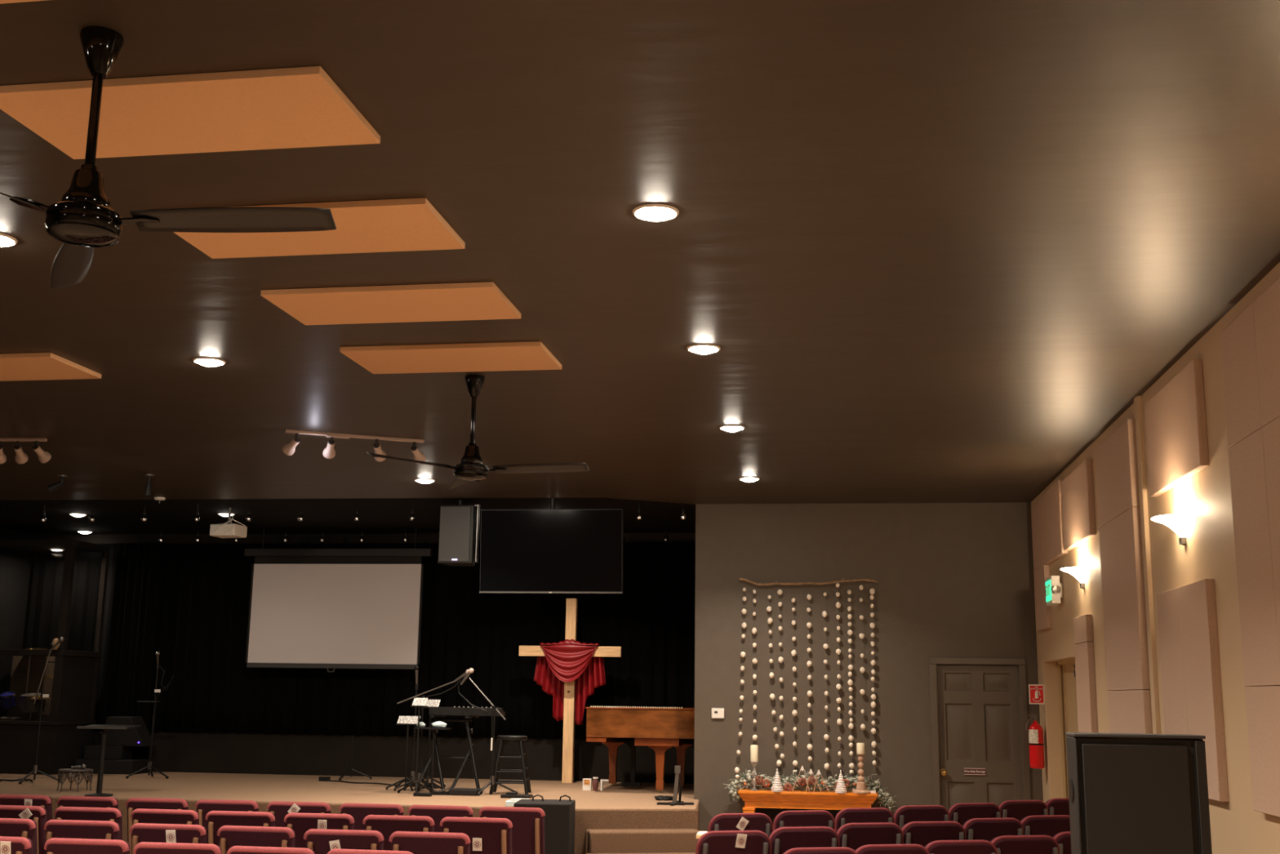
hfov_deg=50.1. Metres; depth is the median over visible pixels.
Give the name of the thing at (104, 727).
table
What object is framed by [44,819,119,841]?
chair
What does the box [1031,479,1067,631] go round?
wall panel
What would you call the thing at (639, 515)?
pendant bulb
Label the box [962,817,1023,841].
chair
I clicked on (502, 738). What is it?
bar stool
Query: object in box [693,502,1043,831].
wall
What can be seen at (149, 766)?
microphone stand
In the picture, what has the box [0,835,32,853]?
chair
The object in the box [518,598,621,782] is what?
wooden cross
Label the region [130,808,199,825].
chair
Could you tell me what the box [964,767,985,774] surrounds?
door sign
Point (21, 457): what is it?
track light
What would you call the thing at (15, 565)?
wall
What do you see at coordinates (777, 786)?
tree
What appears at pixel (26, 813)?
card
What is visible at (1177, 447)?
wall panel
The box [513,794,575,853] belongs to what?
equipment case
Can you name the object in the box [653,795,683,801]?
coiled cable
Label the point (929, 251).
ceiling
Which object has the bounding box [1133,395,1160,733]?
trim
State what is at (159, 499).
smoke detector
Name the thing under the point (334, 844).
card
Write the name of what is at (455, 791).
box
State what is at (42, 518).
pendant bulb
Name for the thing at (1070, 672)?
door
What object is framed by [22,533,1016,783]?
wall
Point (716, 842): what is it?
chair
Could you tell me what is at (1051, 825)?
chair
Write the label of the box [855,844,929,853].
chair
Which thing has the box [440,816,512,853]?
chair
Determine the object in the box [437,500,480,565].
speaker
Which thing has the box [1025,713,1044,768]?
fire extinguisher
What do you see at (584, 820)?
stage riser
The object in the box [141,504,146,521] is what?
pendant bulb
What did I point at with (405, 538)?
pendant bulb
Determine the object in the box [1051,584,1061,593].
lamp
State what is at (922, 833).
chair
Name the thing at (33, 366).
ceiling panel
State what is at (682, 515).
pendant bulb
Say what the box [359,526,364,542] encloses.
pendant bulb
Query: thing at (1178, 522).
wall sconce
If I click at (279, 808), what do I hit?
chair
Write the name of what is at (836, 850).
chair
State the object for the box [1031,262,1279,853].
wall
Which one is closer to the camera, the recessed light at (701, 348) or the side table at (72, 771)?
the recessed light at (701, 348)
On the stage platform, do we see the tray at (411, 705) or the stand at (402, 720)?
the stand at (402, 720)
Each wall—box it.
[0,527,34,716]
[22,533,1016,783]
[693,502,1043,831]
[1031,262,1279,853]
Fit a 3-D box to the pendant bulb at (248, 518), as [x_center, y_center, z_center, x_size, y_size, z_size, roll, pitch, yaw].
[-4.315,0.945,15.112,0.060,0.196,0.058,-1,-11,8]
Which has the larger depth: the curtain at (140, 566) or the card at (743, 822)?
the curtain at (140, 566)
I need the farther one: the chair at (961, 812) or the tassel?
the tassel
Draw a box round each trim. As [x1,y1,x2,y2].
[929,657,1031,804]
[1056,658,1075,797]
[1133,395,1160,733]
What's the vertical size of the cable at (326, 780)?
0.016 m
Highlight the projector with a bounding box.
[209,507,247,537]
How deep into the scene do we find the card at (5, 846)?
6.81 m
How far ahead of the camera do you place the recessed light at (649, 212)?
5.80 m
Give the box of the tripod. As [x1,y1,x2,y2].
[338,734,372,780]
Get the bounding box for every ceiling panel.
[0,0,49,4]
[0,66,380,159]
[0,352,101,381]
[173,197,465,258]
[260,281,521,324]
[339,341,562,373]
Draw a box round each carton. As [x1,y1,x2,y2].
[582,777,591,790]
[600,778,608,790]
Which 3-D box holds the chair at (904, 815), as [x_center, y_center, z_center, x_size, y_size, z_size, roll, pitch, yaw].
[1.934,3.158,9.868,0.459,0.870,0.523,4,-12,-18]
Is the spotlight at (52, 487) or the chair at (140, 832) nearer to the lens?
the chair at (140, 832)
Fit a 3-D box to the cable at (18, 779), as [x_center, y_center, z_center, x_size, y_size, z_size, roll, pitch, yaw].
[-7.295,3.961,15.394,1.154,0.034,0.277,-1,-11,8]
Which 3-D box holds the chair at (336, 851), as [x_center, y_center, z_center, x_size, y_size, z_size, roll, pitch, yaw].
[-1.244,2.473,6.618,0.459,0.872,0.523,-1,-11,9]
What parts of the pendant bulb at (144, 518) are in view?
bulb glass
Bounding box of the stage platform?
[0,771,698,810]
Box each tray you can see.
[137,700,159,702]
[395,723,416,724]
[410,705,428,706]
[413,727,451,729]
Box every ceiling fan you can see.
[0,26,336,290]
[365,374,589,489]
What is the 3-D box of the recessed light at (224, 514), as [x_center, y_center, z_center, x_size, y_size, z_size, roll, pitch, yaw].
[-4.841,1.031,16.011,0.200,0.032,0.200,-1,-11,8]
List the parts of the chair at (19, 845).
backrest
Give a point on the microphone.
(83, 766)
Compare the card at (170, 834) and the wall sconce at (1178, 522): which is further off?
the wall sconce at (1178, 522)
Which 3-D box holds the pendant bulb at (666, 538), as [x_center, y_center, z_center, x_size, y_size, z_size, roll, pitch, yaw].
[0.316,1.286,16.520,0.060,0.196,0.058,-1,-11,8]
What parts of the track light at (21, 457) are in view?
rail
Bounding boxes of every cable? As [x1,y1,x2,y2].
[0,777,33,782]
[325,779,438,787]
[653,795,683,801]
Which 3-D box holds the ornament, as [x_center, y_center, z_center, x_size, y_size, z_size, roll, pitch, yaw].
[1.704,3.511,13.671,0.373,0.250,0.023,-1,-11,8]
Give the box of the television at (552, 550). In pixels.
[479,497,623,593]
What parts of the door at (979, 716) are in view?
knob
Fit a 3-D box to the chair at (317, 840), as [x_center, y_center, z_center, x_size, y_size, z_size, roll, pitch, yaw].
[-1.583,2.653,7.554,0.459,0.872,0.523,-1,-11,7]
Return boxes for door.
[937,664,1022,809]
[1065,663,1078,732]
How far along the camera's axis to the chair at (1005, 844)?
7.63 m
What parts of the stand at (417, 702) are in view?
leg, leg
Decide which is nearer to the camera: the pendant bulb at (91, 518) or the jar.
the jar
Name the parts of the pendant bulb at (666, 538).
bulb glass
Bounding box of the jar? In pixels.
[592,776,598,791]
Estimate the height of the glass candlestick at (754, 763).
0.280 m
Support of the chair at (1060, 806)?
on the floor
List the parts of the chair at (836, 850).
backrest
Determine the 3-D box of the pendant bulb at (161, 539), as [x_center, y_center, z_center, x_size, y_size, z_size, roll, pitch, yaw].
[-6.076,1.366,17.378,0.060,0.196,0.058,-1,-11,8]
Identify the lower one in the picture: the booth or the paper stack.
the paper stack
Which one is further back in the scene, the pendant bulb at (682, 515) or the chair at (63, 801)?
the pendant bulb at (682, 515)
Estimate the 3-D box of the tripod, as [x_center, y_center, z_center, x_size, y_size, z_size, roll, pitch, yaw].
[-3.472,3.998,16.567,0.437,0.521,0.428,-1,-11,8]
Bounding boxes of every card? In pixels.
[0,840,11,853]
[18,807,32,818]
[24,798,31,805]
[165,830,176,842]
[287,803,300,813]
[317,819,326,828]
[328,840,340,849]
[472,837,481,850]
[735,833,746,848]
[736,816,748,830]
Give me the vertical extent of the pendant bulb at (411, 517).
0.196 m
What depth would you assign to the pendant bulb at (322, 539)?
17.07 m
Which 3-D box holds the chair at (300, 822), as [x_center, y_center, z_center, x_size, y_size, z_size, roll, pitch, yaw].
[-1.944,2.841,8.533,0.459,0.872,0.523,-1,-11,7]
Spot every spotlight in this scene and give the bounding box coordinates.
[47,475,67,492]
[143,474,155,496]
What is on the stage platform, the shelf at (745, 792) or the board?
the board
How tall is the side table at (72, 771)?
0.216 m
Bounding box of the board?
[500,791,533,798]
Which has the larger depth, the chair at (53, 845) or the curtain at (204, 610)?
the curtain at (204, 610)
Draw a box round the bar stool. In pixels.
[488,734,531,794]
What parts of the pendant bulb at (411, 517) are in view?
bulb glass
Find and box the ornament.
[791,765,829,791]
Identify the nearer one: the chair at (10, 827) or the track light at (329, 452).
the chair at (10, 827)
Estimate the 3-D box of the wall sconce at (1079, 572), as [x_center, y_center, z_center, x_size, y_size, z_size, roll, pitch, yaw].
[3.592,1.258,11.346,0.199,0.170,0.370,-1,-11,8]
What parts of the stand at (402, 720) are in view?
leg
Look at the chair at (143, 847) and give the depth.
6.64 m
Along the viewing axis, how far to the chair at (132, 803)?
9.38 m
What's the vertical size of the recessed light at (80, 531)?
0.032 m
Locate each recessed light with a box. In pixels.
[0,233,17,246]
[69,512,87,516]
[76,530,93,533]
[192,356,226,366]
[217,512,235,516]
[414,478,435,483]
[632,204,679,221]
[686,343,719,354]
[719,424,745,431]
[738,476,759,482]
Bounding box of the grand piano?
[585,705,694,792]
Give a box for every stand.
[18,636,64,783]
[125,651,173,778]
[385,715,420,791]
[393,669,468,791]
[395,665,436,790]
[397,697,431,792]
[413,699,445,788]
[413,715,479,790]
[457,667,518,795]
[657,765,693,805]
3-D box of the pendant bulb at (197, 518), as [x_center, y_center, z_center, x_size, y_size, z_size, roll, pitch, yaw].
[-4.914,0.952,15.193,0.060,0.196,0.058,-1,-11,8]
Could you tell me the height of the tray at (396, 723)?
0.010 m
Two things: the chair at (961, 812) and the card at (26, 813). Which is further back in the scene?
the chair at (961, 812)
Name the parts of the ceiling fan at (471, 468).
blade, blade arm, blade, blade arm, blade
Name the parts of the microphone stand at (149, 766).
leg, leg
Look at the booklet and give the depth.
9.57 m
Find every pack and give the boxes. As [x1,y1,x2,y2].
[416,721,425,727]
[431,720,446,728]
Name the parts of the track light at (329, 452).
rail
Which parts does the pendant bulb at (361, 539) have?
bulb glass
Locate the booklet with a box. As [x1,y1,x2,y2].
[696,831,707,835]
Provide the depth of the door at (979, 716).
13.88 m
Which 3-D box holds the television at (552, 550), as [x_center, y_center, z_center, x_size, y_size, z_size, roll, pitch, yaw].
[-0.925,1.237,14.314,1.514,0.995,0.144,-1,-11,8]
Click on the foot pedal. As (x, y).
(441, 792)
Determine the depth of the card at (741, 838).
7.67 m
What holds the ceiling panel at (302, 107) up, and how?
attached to the ceiling
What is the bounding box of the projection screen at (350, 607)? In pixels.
[244,528,432,671]
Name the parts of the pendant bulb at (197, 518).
bulb glass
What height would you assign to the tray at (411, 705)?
0.010 m
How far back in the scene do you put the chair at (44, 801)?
9.51 m
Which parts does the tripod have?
leg, leg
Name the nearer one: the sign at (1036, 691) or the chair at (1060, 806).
the chair at (1060, 806)
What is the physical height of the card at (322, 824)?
0.077 m
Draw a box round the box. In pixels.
[448,787,482,795]
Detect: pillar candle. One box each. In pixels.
[750,744,758,761]
[856,742,864,753]
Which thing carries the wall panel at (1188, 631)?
attached to the wall at (1209, 551)
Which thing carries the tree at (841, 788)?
on the table at (769, 802)
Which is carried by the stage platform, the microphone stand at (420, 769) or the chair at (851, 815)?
the microphone stand at (420, 769)
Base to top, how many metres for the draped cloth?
1.025 m
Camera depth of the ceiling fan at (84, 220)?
4.20 m
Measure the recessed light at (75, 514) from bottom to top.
0.032 m
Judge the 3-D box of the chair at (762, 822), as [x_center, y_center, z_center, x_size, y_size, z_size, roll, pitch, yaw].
[0.584,2.966,8.988,0.459,0.870,0.523,4,-12,-17]
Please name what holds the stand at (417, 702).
on the stage platform
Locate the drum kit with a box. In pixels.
[0,647,53,720]
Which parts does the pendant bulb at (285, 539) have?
bulb glass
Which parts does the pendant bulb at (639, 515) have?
bulb glass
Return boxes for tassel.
[51,638,60,649]
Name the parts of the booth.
skirting, sill, rail, corner post, post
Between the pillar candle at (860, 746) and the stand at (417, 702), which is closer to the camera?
the pillar candle at (860, 746)
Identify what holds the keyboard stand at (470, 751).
on the stage platform
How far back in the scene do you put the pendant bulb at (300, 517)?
15.01 m
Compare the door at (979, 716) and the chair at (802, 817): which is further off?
the door at (979, 716)
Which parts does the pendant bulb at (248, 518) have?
bulb glass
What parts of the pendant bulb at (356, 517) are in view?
bulb glass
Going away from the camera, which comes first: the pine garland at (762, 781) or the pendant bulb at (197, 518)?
the pine garland at (762, 781)
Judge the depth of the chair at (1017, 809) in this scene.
10.36 m
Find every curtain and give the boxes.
[23,542,695,741]
[99,542,165,759]
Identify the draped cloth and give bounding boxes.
[533,639,605,724]
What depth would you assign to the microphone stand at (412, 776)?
15.13 m
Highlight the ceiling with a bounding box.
[0,0,1279,533]
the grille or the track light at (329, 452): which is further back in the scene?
the grille
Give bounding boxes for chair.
[0,794,52,821]
[0,804,46,853]
[0,817,37,853]
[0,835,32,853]
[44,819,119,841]
[44,837,129,853]
[53,806,122,839]
[56,795,118,808]
[125,797,188,853]
[129,822,206,853]
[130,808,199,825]
[133,841,222,853]
[195,799,258,843]
[205,810,275,845]
[217,825,294,853]
[226,845,315,853]
[266,800,330,826]
[284,812,354,848]
[303,828,383,853]
[327,848,413,853]
[338,802,404,830]
[362,814,435,850]
[389,831,471,853]
[407,804,473,831]
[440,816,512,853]
[478,806,545,853]
[695,830,771,853]
[707,813,773,836]
[768,826,839,853]
[772,809,835,831]
[782,846,857,853]
[834,807,894,831]
[836,822,903,850]
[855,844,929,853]
[893,804,949,827]
[901,821,965,846]
[924,840,998,853]
[947,802,1001,825]
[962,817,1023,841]
[990,835,1059,853]
[998,800,1048,821]
[1020,814,1070,836]
[1044,797,1069,815]
[1052,831,1071,853]
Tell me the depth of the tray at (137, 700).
16.43 m
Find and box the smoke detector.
[154,497,165,503]
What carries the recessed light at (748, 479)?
in the ceiling
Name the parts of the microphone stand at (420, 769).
leg, boom arm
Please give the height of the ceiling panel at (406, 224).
0.030 m
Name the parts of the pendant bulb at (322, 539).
bulb glass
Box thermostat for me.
[711,707,724,718]
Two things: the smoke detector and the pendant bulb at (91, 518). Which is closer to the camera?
the smoke detector
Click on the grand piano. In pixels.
(660, 729)
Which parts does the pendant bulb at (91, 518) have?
bulb glass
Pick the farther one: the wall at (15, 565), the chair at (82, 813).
the wall at (15, 565)
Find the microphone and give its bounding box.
[71,764,86,768]
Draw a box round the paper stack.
[505,798,529,806]
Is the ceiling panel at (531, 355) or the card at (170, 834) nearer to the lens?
the card at (170, 834)
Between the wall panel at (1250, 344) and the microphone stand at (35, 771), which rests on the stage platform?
the microphone stand at (35, 771)
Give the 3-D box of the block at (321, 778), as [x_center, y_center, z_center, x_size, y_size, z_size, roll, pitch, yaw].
[-3.723,4.152,16.153,0.120,0.050,0.060,-1,-11,8]
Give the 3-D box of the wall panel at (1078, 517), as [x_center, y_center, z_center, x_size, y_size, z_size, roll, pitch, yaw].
[3.659,0.668,11.449,0.049,0.607,1.207,-1,-11,8]
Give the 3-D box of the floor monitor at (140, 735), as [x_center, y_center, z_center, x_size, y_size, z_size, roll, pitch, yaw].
[-6.449,3.850,17.323,0.556,0.360,0.274,-2,-11,13]
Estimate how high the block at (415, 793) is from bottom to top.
0.035 m
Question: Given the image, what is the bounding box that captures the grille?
[438,506,471,561]
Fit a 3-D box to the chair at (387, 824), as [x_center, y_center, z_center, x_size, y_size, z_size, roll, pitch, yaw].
[-1.447,2.834,8.466,0.459,0.872,0.523,-1,-11,7]
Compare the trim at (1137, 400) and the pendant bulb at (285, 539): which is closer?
the trim at (1137, 400)
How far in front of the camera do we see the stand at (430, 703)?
15.38 m
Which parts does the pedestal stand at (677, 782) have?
post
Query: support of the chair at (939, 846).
on the floor
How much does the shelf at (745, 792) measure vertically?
0.028 m
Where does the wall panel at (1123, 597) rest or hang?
attached to the wall at (1209, 551)
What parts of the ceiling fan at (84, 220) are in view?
blade, blade arm, blade, blade arm, blade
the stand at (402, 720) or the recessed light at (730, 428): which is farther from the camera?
the stand at (402, 720)
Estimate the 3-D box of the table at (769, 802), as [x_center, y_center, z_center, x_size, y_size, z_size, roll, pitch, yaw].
[1.681,3.998,13.694,1.379,0.690,0.355,-1,-11,8]
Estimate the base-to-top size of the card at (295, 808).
0.093 m
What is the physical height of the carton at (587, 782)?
0.125 m
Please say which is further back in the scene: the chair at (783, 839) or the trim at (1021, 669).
the trim at (1021, 669)
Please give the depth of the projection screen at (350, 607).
17.14 m
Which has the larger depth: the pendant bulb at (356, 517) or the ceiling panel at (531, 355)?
the pendant bulb at (356, 517)
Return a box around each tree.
[771,768,782,791]
[835,769,847,792]
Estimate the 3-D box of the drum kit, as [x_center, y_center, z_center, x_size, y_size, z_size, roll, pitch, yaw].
[-7.777,3.580,17.419,0.958,1.542,0.715,-1,-11,8]
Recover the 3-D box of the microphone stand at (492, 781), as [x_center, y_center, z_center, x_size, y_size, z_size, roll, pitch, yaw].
[-1.609,3.220,14.512,0.539,1.305,0.433,9,-14,-36]
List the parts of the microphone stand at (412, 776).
leg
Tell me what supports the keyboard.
on the keyboard stand at (470, 751)
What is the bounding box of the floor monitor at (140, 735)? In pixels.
[106,715,154,746]
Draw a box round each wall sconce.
[1060,566,1087,589]
[1151,513,1191,545]
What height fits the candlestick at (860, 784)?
0.378 m
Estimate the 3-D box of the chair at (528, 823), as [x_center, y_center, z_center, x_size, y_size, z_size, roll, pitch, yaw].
[-0.826,2.988,9.205,0.459,0.872,0.523,-1,-11,7]
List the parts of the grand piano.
leg, beaded trim, lid, leg, leg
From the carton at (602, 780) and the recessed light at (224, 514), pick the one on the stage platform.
the carton at (602, 780)
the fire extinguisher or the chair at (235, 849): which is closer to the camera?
the chair at (235, 849)
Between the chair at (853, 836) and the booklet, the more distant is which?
the booklet
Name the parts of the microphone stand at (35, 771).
leg, boom arm, leg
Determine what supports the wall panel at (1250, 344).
attached to the wall at (1209, 551)
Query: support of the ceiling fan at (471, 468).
hanging from the ceiling
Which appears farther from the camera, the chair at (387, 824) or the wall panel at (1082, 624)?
the wall panel at (1082, 624)
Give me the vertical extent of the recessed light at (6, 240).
0.032 m
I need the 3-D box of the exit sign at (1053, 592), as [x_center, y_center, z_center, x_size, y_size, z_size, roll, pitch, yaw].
[3.775,1.493,12.473,0.114,0.250,0.430,-1,-11,8]
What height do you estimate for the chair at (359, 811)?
0.872 m
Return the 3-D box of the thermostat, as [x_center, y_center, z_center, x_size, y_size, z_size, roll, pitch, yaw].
[0.808,2.969,14.200,0.130,0.104,0.030,-1,-11,8]
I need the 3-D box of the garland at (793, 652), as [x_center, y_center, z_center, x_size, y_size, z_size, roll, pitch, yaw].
[1.698,2.632,14.118,1.528,2.150,0.083,-1,-11,8]
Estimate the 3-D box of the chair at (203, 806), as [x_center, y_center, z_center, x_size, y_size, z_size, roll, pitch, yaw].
[-2.796,3.013,9.469,0.459,0.872,0.523,-1,-11,7]
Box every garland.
[724,768,896,809]
[730,577,877,786]
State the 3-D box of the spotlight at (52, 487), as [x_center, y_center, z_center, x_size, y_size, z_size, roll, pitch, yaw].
[-5.667,0.557,13.317,0.178,0.165,0.089,-1,-11,8]
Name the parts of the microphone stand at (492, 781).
leg, boom arm, leg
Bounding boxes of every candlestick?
[750,761,759,790]
[852,753,871,793]
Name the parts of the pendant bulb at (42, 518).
bulb glass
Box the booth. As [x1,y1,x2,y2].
[0,539,109,774]
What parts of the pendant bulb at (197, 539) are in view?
bulb glass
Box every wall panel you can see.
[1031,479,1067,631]
[1061,458,1096,550]
[1073,613,1097,732]
[1094,418,1152,733]
[1144,359,1208,497]
[1156,578,1229,801]
[1219,276,1279,817]
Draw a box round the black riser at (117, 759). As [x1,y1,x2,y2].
[75,744,149,773]
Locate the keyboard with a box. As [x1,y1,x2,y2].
[428,706,505,715]
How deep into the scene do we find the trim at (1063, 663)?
13.30 m
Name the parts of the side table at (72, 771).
leg, leg, leg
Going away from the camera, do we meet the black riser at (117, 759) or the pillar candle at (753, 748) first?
the pillar candle at (753, 748)
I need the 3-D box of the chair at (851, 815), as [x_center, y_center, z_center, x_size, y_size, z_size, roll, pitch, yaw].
[1.485,3.093,9.567,0.459,0.870,0.523,4,-12,-16]
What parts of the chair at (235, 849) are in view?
backrest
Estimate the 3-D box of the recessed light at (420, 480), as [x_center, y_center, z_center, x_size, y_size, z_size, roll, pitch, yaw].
[-2.086,0.531,13.275,0.200,0.032,0.200,-1,-11,8]
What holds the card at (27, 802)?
attached to the chair at (44, 801)
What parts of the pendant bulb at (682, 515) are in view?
bulb glass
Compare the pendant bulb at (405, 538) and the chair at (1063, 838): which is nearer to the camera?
the chair at (1063, 838)
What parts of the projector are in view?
port panel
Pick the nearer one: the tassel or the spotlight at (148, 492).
the spotlight at (148, 492)
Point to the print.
(586, 781)
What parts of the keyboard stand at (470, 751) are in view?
leg, leg, arm, leg, leg, arm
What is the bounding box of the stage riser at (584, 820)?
[51,798,699,853]
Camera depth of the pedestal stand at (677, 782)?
13.34 m
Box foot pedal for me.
[432,786,451,795]
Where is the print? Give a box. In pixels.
[583,779,590,784]
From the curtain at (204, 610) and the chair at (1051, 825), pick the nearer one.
the chair at (1051, 825)
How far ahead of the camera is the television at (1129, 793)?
4.20 m
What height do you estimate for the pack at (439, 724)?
0.073 m
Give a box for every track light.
[0,438,51,463]
[282,429,426,463]
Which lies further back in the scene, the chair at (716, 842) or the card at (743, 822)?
the card at (743, 822)
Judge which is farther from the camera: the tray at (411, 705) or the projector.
the projector
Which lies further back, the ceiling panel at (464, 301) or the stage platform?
the stage platform
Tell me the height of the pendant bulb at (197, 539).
0.196 m
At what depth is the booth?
17.14 m
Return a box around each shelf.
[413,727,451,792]
[737,788,877,796]
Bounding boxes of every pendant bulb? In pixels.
[40,504,45,521]
[88,504,94,521]
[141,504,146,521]
[158,526,163,542]
[194,503,199,521]
[195,526,199,542]
[245,504,251,521]
[283,526,288,542]
[297,503,303,520]
[320,526,324,542]
[354,504,359,520]
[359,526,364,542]
[403,531,407,542]
[408,502,414,520]
[636,502,641,519]
[663,525,668,541]
[680,508,685,519]
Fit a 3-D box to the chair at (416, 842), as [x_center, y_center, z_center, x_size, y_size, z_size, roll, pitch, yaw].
[-1.106,2.647,7.490,0.459,0.872,0.523,-1,-11,8]
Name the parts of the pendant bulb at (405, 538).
bulb glass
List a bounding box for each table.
[57,768,93,791]
[76,724,141,796]
[737,788,877,824]
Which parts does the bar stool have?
leg, leg, seat, leg, leg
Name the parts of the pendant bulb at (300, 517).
bulb glass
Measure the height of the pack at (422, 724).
0.061 m
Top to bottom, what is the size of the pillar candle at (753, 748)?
0.163 m
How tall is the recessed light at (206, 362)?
0.032 m
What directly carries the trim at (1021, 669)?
attached to the wall at (954, 580)
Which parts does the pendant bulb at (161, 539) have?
bulb glass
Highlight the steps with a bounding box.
[585,828,698,853]
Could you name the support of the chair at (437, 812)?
on the floor
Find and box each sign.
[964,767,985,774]
[1028,684,1044,703]
[1044,575,1062,605]
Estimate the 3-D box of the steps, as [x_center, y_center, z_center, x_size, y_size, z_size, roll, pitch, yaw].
[0.034,3.898,12.512,1.097,0.385,0.559,3,-11,-10]
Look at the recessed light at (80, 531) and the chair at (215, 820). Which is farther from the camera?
the recessed light at (80, 531)
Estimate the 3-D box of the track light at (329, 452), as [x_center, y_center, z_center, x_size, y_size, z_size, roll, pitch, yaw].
[-2.292,0.171,11.048,1.150,0.191,0.178,5,-12,-19]
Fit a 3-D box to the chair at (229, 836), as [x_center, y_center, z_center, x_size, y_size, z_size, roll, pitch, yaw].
[-2.086,2.669,7.671,0.459,0.872,0.523,-1,-11,9]
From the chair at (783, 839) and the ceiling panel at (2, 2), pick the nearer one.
the ceiling panel at (2, 2)
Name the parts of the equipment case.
handle, handle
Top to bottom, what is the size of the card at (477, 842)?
0.075 m
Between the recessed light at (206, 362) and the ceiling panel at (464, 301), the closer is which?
the ceiling panel at (464, 301)
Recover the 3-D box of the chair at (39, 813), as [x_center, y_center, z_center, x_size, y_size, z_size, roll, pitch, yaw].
[-3.940,2.866,8.801,0.459,0.872,0.523,-1,-11,9]
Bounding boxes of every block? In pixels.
[318,776,330,781]
[413,791,432,796]

